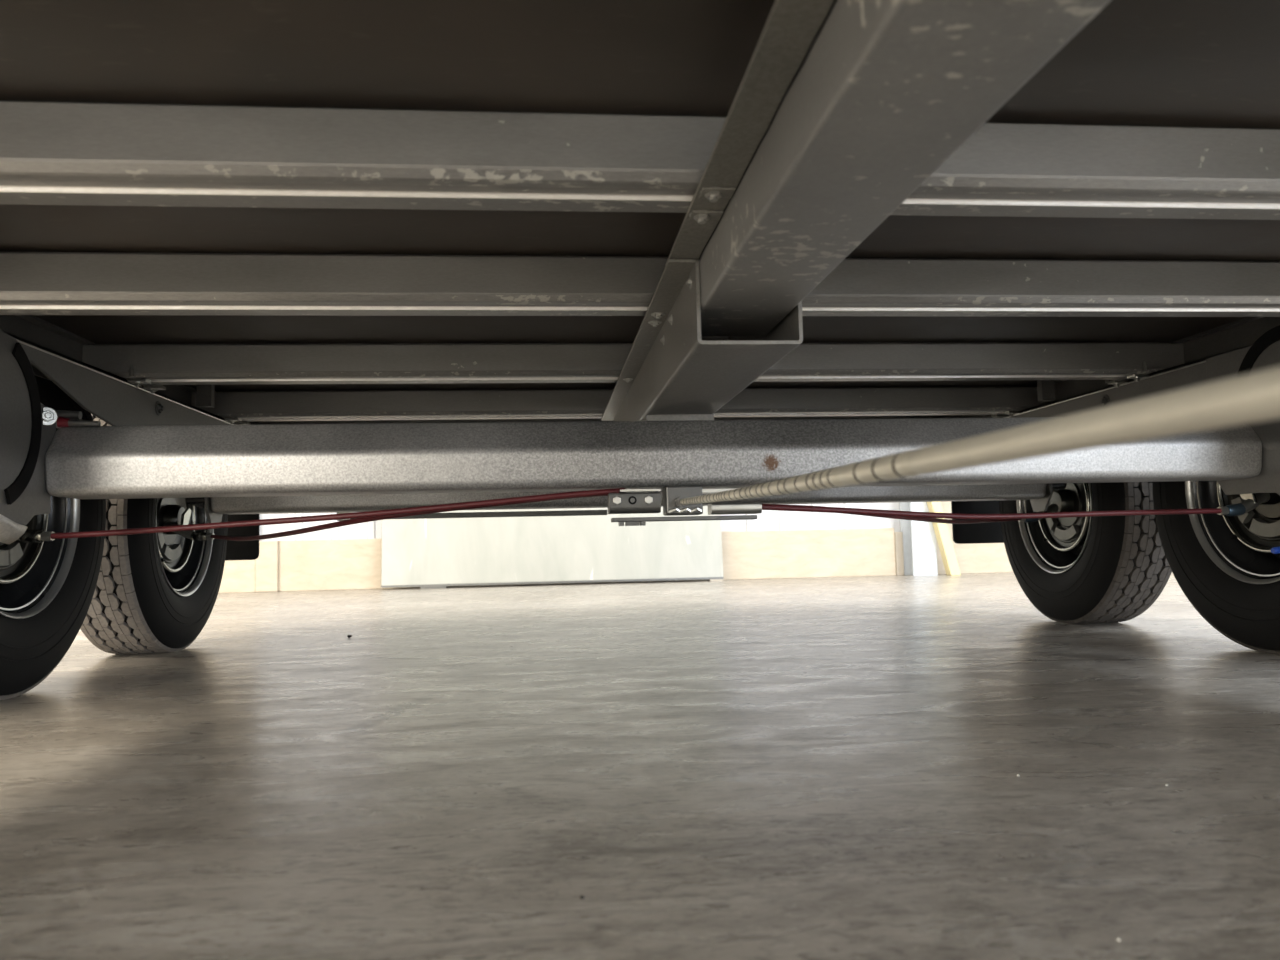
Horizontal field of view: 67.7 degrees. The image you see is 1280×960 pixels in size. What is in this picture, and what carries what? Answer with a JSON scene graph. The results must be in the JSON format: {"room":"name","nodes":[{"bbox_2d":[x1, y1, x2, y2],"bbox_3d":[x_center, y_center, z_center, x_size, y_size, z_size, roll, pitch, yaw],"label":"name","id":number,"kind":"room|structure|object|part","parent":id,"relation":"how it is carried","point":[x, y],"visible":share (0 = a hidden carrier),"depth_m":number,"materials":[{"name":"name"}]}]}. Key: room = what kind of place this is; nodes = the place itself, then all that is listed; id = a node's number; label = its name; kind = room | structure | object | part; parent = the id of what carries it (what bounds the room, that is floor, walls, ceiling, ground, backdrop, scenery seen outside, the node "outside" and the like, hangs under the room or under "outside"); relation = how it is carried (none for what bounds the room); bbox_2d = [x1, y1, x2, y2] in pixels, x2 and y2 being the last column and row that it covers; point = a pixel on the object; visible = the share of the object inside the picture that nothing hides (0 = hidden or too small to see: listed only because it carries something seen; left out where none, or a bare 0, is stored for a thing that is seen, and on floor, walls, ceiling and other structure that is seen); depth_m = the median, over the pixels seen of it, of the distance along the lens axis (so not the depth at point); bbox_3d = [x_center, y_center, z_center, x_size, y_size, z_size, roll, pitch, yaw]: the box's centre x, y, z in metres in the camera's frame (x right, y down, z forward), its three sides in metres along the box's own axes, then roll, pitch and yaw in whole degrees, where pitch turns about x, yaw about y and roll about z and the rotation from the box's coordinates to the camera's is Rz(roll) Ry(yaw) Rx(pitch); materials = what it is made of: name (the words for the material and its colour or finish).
{"room":"vehicle underside","nodes":[
{"label":"vehicle underside","id":0,"kind":"room"},
{"bbox_2d":[259,502,900,540],"bbox_3d":[-0.362,-2.384,5.862,18.500,6.000,0.224,-1,-4,-6],"label":"wall","id":1,"kind":"structure","parent":0,"point":[767,520],"depth_m":5.68,"materials":[{"name":"white paint"}]},
{"bbox_2d":[218,530,259,592],"bbox_3d":[-5.823,0.386,5.009,7.380,0.600,0.075,-1,-4,-6],"label":"trim","id":2,"kind":"structure","parent":1,"relation":"attached to","point":[238,576],"depth_m":5.31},
{"bbox_2d":[255,541,278,591],"bbox_3d":[-2.087,0.485,5.360,0.120,0.285,0.085,-1,-4,-6],"label":"trim","id":3,"kind":"structure","parent":1,"relation":"attached to","point":[267,563],"depth_m":5.32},
{"bbox_2d":[279,528,895,591],"bbox_3d":[-0.253,0.458,5.556,3.570,0.285,0.055,-1,-4,-6],"label":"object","id":4,"kind":"structure","parent":1,"relation":"attached to","point":[339,564],"depth_m":5.62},
{"bbox_2d":[894,532,903,575],"bbox_3d":[1.547,0.442,5.724,0.045,0.260,0.070,-1,-4,-6],"label":"trim","id":5,"kind":"structure","parent":1,"relation":"attached to","point":[899,556],"depth_m":5.69,"materials":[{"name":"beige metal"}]},
{"bbox_2d":[899,502,937,575],"bbox_3d":[1.591,-2.427,5.856,0.146,6.000,0.180,-1,-4,-6],"label":"trim","id":6,"kind":"structure","parent":1,"relation":"attached to","point":[919,537],"depth_m":5.58,"materials":[{"name":"white paint"}]},
{"bbox_2d":[936,501,1013,574],"bbox_3d":[5.322,0.240,6.113,7.220,0.550,0.055,-1,-4,-6],"label":"trim","id":7,"kind":"structure","parent":1,"relation":"attached to","point":[976,558],"depth_m":5.75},
{"bbox_2d":[0,573,1279,959],"bbox_3d":[0.347,0.218,-0.939,18.900,0.150,13.500,-1,-4,-6],"label":"floor","id":8,"kind":"structure","parent":0,"point":[826,768],"depth_m":0.86,"materials":[{"name":"concrete"}]},
{"bbox_2d":[420,586,446,588],"bbox_3d":[-1.146,0.598,5.310,0.140,0.012,0.070,-1,-4,-6],"label":"support block","id":9,"kind":"object","parent":8,"relation":"on","point":[433,587],"visible":0.79,"depth_m":5.28,"materials":[{"name":"metal"}]},
{"bbox_2d":[381,506,723,587],"bbox_3d":[-0.496,-0.083,5.468,1.915,1.338,0.134,-1,-4,-6],"label":"sheet","id":10,"kind":"object","parent":8,"relation":"on","point":[431,552],"visible":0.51,"depth_m":5.39,"materials":[{"name":"metal"}]},
{"bbox_2d":[0,0,1279,699],"bbox_3d":[0.110,-0.035,1.109,2.436,0.645,3.675,-1,-4,-6],"label":"flatbed trailer","id":11,"kind":"object","parent":8,"relation":"on","point":[1015,264],"visible":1,"depth_m":1.17,"materials":[{"name":"grey metal"}]},
{"bbox_3d":[-1.002,0.042,1.496,0.014,0.226,0.226,-1,-4,-6],"label":"brake plate","id":12,"kind":"part","parent":11,"relation":"part of","materials":[{"name":"metal"}]},
{"bbox_3d":[-0.872,-0.161,1.186,0.050,0.094,3.340,-1,-4,-6],"label":"rail","id":13,"kind":"part","parent":11,"relation":"part of","materials":[{"name":"grey metal"}]},
{"bbox_3d":[-0.907,-0.245,1.188,0.020,0.120,3.340,-1,-4,-6],"label":"frame","id":14,"kind":"part","parent":11,"relation":"part of","materials":[{"name":"grey metal"}]},
{"bbox_3d":[-1.067,0.090,2.168,0.014,0.226,0.226,-1,-4,-6],"label":"brake plate","id":15,"kind":"part","parent":11,"relation":"part of","materials":[{"name":"silver metal"}]},
{"bbox_3d":[-0.944,0.019,2.107,0.038,0.091,0.216,-1,-4,-6],"label":"trailing arm","id":16,"kind":"part","parent":11,"relation":"part of","materials":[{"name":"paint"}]},
{"bbox_3d":[0.087,-0.294,1.288,2.013,0.018,3.340,-1,-4,-6],"label":"deck panel","id":17,"kind":"part","parent":11,"relation":"part of","materials":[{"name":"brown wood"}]},
{"bbox_3d":[0.066,-0.074,1.551,0.110,0.064,0.006,-1,-4,-6],"label":"saddle plate","id":18,"kind":"part","parent":11,"relation":"part of","materials":[{"name":"grey metal"}]},
{"bbox_3d":[0.061,-0.244,0.880,0.029,0.002,0.024,-1,-4,-6],"label":"washer plate","id":19,"kind":"part","parent":11,"relation":"part of","materials":[{"name":"grey metal"}]},
{"bbox_3d":[0.066,-0.248,0.824,0.029,0.002,0.024,-1,-4,-6],"label":"washer plate","id":20,"kind":"part","parent":11,"relation":"part of","materials":[{"name":"grey metal"}]},
{"bbox_3d":[0.156,-0.014,0.457,0.015,0.053,1.976,-1,-4,-6],"label":"brake rod","id":21,"kind":"part","parent":11,"relation":"part of","materials":[{"name":"metal"}]},
{"bbox_3d":[0.950,-0.010,2.293,0.038,0.091,0.216,-1,-4,-6],"label":"trailing arm","id":22,"kind":"part","parent":11,"relation":"part of","materials":[{"name":"paint"}]},
{"bbox_3d":[1.060,0.057,2.377,0.014,0.226,0.226,-1,-4,-6],"label":"brake plate","id":23,"kind":"part","parent":11,"relation":"part of","materials":[{"name":"silver metal"}]},
{"bbox_3d":[1.084,-0.276,1.384,0.020,0.120,3.340,-1,-4,-6],"label":"frame","id":24,"kind":"part","parent":11,"relation":"part of","materials":[{"name":"grey metal"}]},
{"bbox_3d":[1.050,-0.191,1.375,0.050,0.094,3.340,-1,-4,-6],"label":"rail","id":25,"kind":"part","parent":11,"relation":"part of","materials":[{"name":"grey metal"}]},
{"bbox_3d":[1.125,0.010,1.705,0.014,0.226,0.226,-1,-4,-6],"label":"brake plate","id":26,"kind":"part","parent":11,"relation":"part of","materials":[{"name":"silver metal"}]},
{"bbox_2d":[708,579,722,581],"bbox_3d":[0.434,0.573,5.466,0.075,0.012,0.070,-1,-4,-6],"label":"support block","id":27,"kind":"object","parent":8,"relation":"on","point":[710,580],"visible":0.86,"depth_m":5.43,"materials":[{"name":"beige metal"}]},
{"bbox_2d":[927,502,960,575],"bbox_3d":[1.728,0.196,5.553,0.229,0.720,0.070,-1,-4,-6],"label":"plank","id":28,"kind":"object","parent":8,"relation":"on","point":[941,530],"visible":0.44,"depth_m":5.51,"materials":[{"name":"beige wood"}]}
]}

